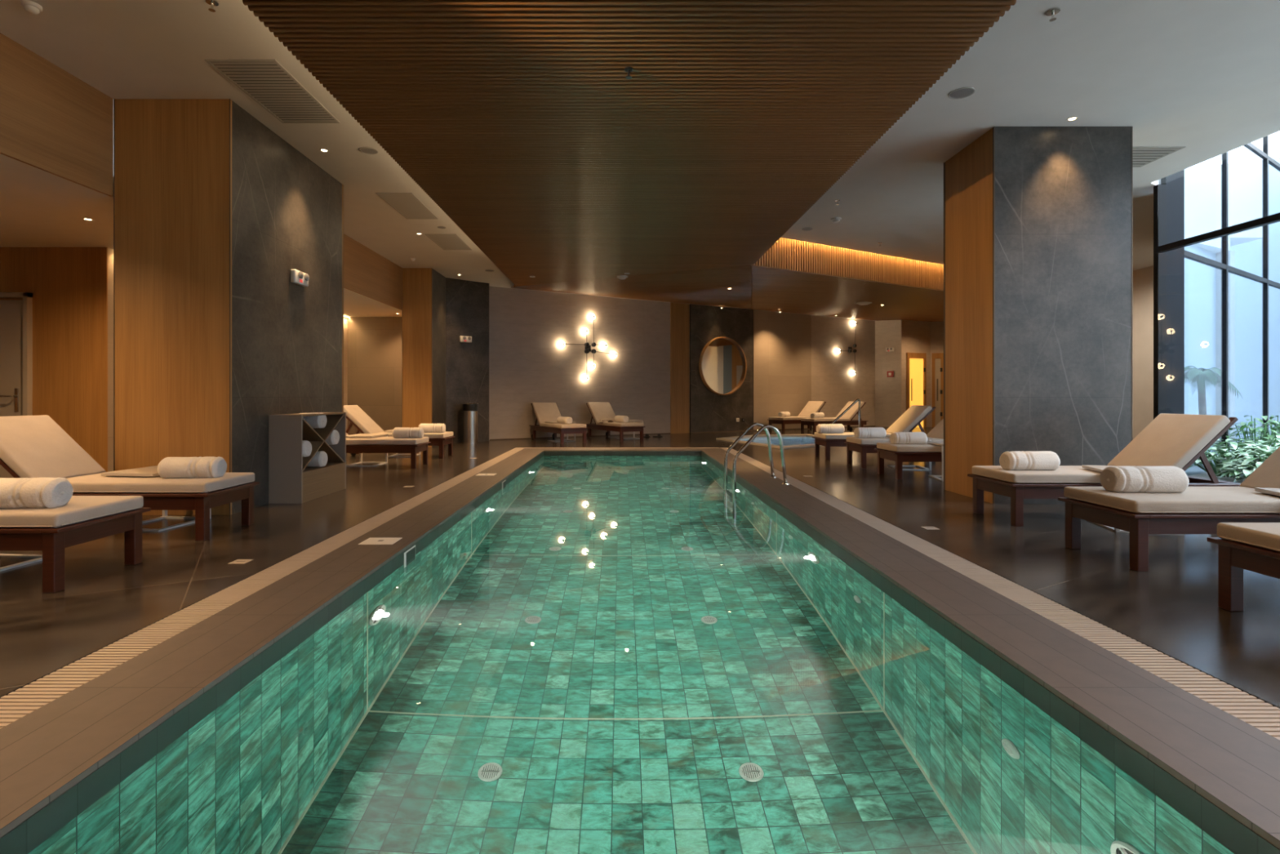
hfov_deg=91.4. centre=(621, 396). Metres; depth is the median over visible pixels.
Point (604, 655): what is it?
pool water
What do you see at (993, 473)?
seat cushion
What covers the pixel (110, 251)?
wall
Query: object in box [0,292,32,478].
door
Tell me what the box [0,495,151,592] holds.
sun lounger
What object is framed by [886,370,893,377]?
fire alarm
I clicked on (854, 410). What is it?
cushion
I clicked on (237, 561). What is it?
floor drain
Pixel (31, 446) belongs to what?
cushion
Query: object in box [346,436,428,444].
seat cushion
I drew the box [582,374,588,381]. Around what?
wall sconce
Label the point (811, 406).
cushion
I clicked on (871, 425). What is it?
baseboard
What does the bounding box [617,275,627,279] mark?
smoke detector
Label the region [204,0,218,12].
sprinkler
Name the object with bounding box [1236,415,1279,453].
shrub
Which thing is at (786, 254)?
cove
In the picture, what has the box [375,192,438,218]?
ceiling vent
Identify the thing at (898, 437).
rolled towel
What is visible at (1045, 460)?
rolled towel
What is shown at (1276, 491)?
side table
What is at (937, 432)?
cushion
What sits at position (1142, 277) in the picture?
wall
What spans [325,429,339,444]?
rolled towel
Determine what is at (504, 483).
skimmer
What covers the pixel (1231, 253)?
wall
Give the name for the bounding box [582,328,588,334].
wall sconce
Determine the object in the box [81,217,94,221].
recessed light
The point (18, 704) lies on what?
drain grate
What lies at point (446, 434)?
seat cushion
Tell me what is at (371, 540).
hatch
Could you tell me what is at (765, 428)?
pool ladder
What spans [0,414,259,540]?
sun lounger
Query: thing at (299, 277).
emergency light
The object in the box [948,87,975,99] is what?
ceiling speaker
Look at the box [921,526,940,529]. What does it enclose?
floor drain
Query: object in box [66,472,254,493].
seat cushion
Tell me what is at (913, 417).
cushion
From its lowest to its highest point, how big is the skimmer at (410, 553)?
0.175 m
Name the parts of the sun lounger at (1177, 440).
leg, leg, frame, backrest frame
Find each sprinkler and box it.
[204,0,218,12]
[624,66,633,79]
[1045,7,1060,22]
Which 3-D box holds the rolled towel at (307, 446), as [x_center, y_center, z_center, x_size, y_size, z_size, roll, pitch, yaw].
[-3.490,0.561,6.686,0.278,0.173,0.215,0,0,0]
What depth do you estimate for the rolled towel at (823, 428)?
11.16 m
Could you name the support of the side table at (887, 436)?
on the floor
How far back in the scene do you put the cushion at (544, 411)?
16.03 m
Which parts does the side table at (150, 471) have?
post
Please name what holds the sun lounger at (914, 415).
on the floor
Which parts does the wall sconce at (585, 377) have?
globe, globe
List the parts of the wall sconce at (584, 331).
globe, wall plate, globe, arm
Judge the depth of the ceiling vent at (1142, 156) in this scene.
7.21 m
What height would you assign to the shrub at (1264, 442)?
0.574 m
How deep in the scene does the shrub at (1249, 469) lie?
7.44 m
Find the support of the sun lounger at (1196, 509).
on the floor
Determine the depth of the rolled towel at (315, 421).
6.94 m
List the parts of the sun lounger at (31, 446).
backrest frame, frame, leg, leg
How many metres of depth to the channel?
3.11 m
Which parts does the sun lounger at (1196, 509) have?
leg, leg, frame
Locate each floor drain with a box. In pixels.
[227,559,253,564]
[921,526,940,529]
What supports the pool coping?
on the pool edge
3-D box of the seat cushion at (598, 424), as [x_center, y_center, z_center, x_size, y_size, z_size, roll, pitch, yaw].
[-0.058,0.710,16.060,0.660,0.084,1.345,0,0,-30]
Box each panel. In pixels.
[0,32,402,310]
[242,0,1016,286]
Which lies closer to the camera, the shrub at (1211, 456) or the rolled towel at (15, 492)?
the rolled towel at (15, 492)
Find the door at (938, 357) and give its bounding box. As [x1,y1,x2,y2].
[932,352,943,426]
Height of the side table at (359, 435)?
0.488 m
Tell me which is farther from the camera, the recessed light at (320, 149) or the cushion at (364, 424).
the cushion at (364, 424)
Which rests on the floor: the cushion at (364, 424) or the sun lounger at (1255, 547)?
the sun lounger at (1255, 547)
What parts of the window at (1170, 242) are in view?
corner post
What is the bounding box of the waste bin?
[462,402,478,444]
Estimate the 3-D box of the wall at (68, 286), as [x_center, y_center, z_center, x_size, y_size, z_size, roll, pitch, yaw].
[-8.050,-0.380,7.888,3.100,3.000,0.015,0,0,0]
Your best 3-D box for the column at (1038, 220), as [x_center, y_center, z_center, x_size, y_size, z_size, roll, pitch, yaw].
[4.585,-0.840,6.985,1.438,3.920,1.018,0,0,0]
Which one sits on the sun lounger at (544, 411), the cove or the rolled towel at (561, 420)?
the rolled towel at (561, 420)
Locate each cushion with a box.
[0,414,106,478]
[0,495,143,527]
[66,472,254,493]
[343,404,384,433]
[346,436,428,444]
[373,431,453,438]
[532,402,561,423]
[539,422,586,428]
[587,402,615,422]
[595,421,644,426]
[768,416,810,420]
[797,400,824,416]
[800,417,850,421]
[813,431,891,439]
[835,401,864,419]
[846,436,943,444]
[876,442,942,452]
[885,404,932,433]
[926,418,943,439]
[971,465,1101,483]
[1064,486,1279,513]
[1107,413,1230,468]
[1217,522,1279,551]
[1240,446,1279,488]
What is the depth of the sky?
12.00 m
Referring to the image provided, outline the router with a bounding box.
[856,301,871,305]
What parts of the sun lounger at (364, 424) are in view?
backrest frame, leg, frame, leg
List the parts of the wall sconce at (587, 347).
globe, globe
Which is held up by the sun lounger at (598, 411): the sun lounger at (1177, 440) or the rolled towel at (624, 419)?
the rolled towel at (624, 419)
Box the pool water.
[28,456,1233,853]
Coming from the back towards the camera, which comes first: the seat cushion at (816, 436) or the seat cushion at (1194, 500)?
the seat cushion at (816, 436)
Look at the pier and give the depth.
15.08 m
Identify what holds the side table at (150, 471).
on the floor
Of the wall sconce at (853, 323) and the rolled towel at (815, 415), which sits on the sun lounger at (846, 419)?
the rolled towel at (815, 415)
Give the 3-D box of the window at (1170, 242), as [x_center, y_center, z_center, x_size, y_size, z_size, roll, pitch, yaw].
[7.220,-2.080,2.215,0.440,6.400,12.230,0,0,0]
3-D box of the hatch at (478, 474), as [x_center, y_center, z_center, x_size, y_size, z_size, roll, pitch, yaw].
[-1.930,1.117,8.900,0.260,0.006,0.220,0,0,0]
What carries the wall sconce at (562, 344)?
attached to the wall at (527, 364)
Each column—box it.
[113,98,343,515]
[401,267,445,447]
[943,126,1133,503]
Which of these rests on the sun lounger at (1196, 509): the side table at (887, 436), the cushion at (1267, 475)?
the cushion at (1267, 475)
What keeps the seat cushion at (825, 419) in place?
on the sun lounger at (846, 419)
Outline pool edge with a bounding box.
[0,451,1279,853]
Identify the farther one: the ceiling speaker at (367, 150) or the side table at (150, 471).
the ceiling speaker at (367, 150)
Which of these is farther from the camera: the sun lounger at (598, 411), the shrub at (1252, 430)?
the sun lounger at (598, 411)
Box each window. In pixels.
[1153,169,1279,419]
[1184,135,1279,453]
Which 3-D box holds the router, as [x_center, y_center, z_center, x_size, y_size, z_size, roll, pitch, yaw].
[6.460,-2.466,16.630,0.400,0.057,0.400,0,0,0]
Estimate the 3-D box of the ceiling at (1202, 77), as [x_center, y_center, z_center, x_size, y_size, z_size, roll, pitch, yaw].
[3.800,-2.925,10.500,17.200,0.250,29.000,0,0,0]
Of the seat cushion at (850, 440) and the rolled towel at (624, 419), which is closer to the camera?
the seat cushion at (850, 440)
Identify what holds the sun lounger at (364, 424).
on the floor
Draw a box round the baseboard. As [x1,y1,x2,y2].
[489,425,875,439]
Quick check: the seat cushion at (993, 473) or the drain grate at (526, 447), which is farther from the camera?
the drain grate at (526, 447)
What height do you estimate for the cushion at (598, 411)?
0.549 m
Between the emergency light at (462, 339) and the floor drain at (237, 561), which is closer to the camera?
the floor drain at (237, 561)
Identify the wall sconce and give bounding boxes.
[558,341,574,347]
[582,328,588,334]
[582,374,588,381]
[584,313,617,368]
[835,348,840,353]
[848,335,857,375]
[851,321,857,328]
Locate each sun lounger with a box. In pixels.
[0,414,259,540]
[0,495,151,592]
[343,404,455,458]
[346,432,431,468]
[528,402,587,444]
[584,402,644,441]
[767,400,826,431]
[799,401,868,433]
[812,404,936,460]
[844,418,943,468]
[874,442,942,479]
[967,413,1240,526]
[1057,446,1279,571]
[1206,522,1279,611]
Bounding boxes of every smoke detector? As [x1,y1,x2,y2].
[21,0,42,14]
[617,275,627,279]
[831,217,841,222]
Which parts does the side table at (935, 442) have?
post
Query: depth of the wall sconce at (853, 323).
22.47 m
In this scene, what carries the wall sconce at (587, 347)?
attached to the wall at (527, 364)
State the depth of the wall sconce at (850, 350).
22.43 m
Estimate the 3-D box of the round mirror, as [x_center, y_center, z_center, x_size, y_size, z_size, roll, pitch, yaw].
[3.184,-0.940,19.515,1.830,1.830,0.100,0,0,-30]
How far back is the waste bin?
14.60 m
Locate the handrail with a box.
[831,399,860,427]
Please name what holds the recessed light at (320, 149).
in the ceiling at (1202, 77)
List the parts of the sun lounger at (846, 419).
leg, leg, frame, backrest frame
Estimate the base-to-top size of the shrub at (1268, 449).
0.549 m
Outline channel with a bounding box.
[0,449,1279,708]
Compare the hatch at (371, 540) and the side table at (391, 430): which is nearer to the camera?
the hatch at (371, 540)
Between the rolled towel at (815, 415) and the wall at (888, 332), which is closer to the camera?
the rolled towel at (815, 415)
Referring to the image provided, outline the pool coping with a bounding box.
[0,448,1279,848]
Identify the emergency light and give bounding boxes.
[290,269,309,286]
[459,335,471,342]
[885,347,893,351]
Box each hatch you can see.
[358,537,402,544]
[475,473,496,475]
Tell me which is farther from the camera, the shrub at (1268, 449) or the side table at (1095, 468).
the shrub at (1268, 449)
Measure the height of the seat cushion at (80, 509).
0.084 m
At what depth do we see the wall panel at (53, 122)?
5.38 m
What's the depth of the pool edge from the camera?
2.30 m
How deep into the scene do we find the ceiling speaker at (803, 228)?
10.43 m
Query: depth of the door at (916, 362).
22.49 m
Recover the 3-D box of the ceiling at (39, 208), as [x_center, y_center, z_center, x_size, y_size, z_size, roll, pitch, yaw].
[-7.410,-1.980,6.000,5.180,0.200,20.000,0,0,0]
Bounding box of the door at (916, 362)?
[906,352,926,426]
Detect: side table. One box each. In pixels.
[0,553,42,571]
[101,465,211,531]
[346,433,387,466]
[384,429,421,457]
[545,421,575,441]
[617,419,643,439]
[885,435,932,470]
[926,440,943,481]
[1081,464,1184,535]
[1254,487,1279,496]
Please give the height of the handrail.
1.459 m
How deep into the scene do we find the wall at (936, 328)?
22.69 m
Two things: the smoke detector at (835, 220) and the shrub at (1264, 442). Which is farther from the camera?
the smoke detector at (835, 220)
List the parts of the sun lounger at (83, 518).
leg, frame, leg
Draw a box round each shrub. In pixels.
[1186,439,1265,477]
[1211,415,1279,462]
[1214,447,1274,479]
[1217,435,1279,466]
[1219,442,1279,482]
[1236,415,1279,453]
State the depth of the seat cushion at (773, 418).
19.91 m
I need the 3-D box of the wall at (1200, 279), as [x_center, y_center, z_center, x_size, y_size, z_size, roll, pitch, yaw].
[13.319,-3.330,13.274,15.102,9.100,0.859,0,0,-36]
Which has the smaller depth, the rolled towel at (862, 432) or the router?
the rolled towel at (862, 432)
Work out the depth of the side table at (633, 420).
16.52 m
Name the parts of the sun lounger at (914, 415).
leg, leg, frame, backrest frame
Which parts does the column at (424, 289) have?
corner trim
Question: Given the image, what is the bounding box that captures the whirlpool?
[715,434,821,448]
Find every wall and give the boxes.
[0,247,107,471]
[107,247,347,471]
[347,316,401,435]
[488,286,875,439]
[875,320,901,426]
[929,321,943,426]
[1133,266,1152,439]
[1152,250,1235,451]
[1184,131,1279,452]
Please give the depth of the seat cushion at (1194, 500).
4.08 m
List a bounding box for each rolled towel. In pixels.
[0,477,72,508]
[156,456,226,478]
[298,412,326,427]
[302,440,311,457]
[306,451,327,466]
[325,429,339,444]
[391,426,423,438]
[417,423,445,432]
[556,416,572,423]
[614,415,628,422]
[777,411,790,417]
[809,412,824,417]
[816,423,844,433]
[853,426,886,438]
[889,431,927,444]
[999,450,1060,470]
[1099,466,1189,493]
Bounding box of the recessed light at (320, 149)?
[319,148,328,152]
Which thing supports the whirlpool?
in the floor
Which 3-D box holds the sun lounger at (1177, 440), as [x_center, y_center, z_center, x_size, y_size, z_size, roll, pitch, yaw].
[4.355,0.642,5.690,2.020,0.955,0.700,0,0,0]
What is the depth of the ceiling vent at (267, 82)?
5.69 m
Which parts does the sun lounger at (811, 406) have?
leg, frame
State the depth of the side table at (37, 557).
4.26 m
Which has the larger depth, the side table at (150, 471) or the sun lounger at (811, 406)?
the sun lounger at (811, 406)
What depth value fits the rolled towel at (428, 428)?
11.38 m
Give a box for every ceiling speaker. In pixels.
[359,146,377,154]
[801,227,813,231]
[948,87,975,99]
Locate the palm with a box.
[1184,365,1242,462]
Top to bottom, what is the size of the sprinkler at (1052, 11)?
0.062 m
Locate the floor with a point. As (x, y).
(1171, 607)
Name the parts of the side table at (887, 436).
post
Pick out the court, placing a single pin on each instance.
(1193, 471)
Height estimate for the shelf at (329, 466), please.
0.018 m
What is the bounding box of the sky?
[1184,137,1262,246]
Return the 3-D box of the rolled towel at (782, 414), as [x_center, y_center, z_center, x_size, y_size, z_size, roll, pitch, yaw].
[5.236,0.583,20.100,0.465,0.169,0.212,0,0,-41]
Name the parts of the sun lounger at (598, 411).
leg, leg, frame, leg, leg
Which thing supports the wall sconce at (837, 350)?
attached to the wall at (527, 364)
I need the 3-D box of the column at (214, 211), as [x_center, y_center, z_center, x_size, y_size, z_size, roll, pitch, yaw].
[-4.235,-0.840,7.075,1.098,3.920,2.398,0,0,0]
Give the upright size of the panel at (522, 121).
0.045 m
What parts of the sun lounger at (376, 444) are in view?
frame, leg, leg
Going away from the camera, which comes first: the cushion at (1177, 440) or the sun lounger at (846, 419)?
the cushion at (1177, 440)
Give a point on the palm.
(1198, 375)
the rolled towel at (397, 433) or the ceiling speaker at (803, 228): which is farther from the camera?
the ceiling speaker at (803, 228)
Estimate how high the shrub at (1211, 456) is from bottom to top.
0.548 m
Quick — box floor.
[0,426,1279,706]
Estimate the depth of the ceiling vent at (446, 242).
11.31 m
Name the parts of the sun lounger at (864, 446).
leg, frame, leg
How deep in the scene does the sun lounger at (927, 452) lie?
8.38 m
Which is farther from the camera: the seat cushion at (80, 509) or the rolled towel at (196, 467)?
the rolled towel at (196, 467)
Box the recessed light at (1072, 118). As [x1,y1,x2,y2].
[1066,116,1078,121]
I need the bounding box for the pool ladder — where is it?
[724,422,789,493]
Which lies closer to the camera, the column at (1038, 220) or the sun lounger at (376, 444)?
the column at (1038, 220)
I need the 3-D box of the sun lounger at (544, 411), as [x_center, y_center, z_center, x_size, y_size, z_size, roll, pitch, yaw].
[-1.602,0.642,15.536,0.700,0.955,2.020,0,0,-30]
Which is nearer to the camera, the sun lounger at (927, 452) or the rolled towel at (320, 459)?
the rolled towel at (320, 459)
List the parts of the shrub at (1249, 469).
stem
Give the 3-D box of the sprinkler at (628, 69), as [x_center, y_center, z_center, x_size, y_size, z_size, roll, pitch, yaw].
[0.050,-2.249,4.348,0.060,0.062,0.060,0,0,0]
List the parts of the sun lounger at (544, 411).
leg, frame, leg, leg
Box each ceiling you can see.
[0,0,1279,320]
[0,153,401,316]
[511,264,943,321]
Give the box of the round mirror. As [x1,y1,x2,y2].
[698,336,746,395]
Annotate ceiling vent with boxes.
[204,59,340,123]
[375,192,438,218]
[425,234,471,249]
[1133,146,1185,167]
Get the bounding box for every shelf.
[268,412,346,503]
[302,462,345,474]
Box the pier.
[445,277,488,443]
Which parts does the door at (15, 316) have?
handle, frame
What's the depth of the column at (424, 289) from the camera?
13.65 m
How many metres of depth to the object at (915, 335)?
22.49 m
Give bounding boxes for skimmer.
[404,544,415,564]
[502,480,506,488]
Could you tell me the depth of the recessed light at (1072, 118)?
6.30 m
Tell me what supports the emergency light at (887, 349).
attached to the wall at (888, 332)
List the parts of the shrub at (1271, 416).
stem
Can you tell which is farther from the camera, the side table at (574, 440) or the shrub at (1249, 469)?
the side table at (574, 440)
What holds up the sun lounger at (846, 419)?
on the floor
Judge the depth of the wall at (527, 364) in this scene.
18.45 m
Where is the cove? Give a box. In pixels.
[750,237,943,291]
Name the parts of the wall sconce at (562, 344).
globe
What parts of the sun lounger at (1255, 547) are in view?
leg, frame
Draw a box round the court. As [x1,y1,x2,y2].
[1184,444,1271,483]
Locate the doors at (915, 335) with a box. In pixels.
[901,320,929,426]
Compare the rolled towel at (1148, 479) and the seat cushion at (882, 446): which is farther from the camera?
the seat cushion at (882, 446)
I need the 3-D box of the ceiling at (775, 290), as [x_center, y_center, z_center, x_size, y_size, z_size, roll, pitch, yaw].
[4.720,-2.562,18.629,21.073,0.561,11.258,0,0,-30]
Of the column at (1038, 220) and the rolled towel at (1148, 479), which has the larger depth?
the column at (1038, 220)
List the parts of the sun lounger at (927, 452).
leg, leg, frame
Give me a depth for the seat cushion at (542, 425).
14.82 m
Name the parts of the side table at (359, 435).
post, post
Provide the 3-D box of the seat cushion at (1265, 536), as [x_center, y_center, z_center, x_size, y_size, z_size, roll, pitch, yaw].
[3.828,0.710,2.990,1.345,0.084,0.660,0,0,0]
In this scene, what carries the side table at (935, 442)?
on the floor
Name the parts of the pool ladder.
handrail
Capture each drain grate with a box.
[0,447,525,728]
[525,447,719,448]
[720,447,1279,739]
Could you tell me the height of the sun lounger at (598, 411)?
0.955 m
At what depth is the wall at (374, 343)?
14.80 m
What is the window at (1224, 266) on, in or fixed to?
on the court

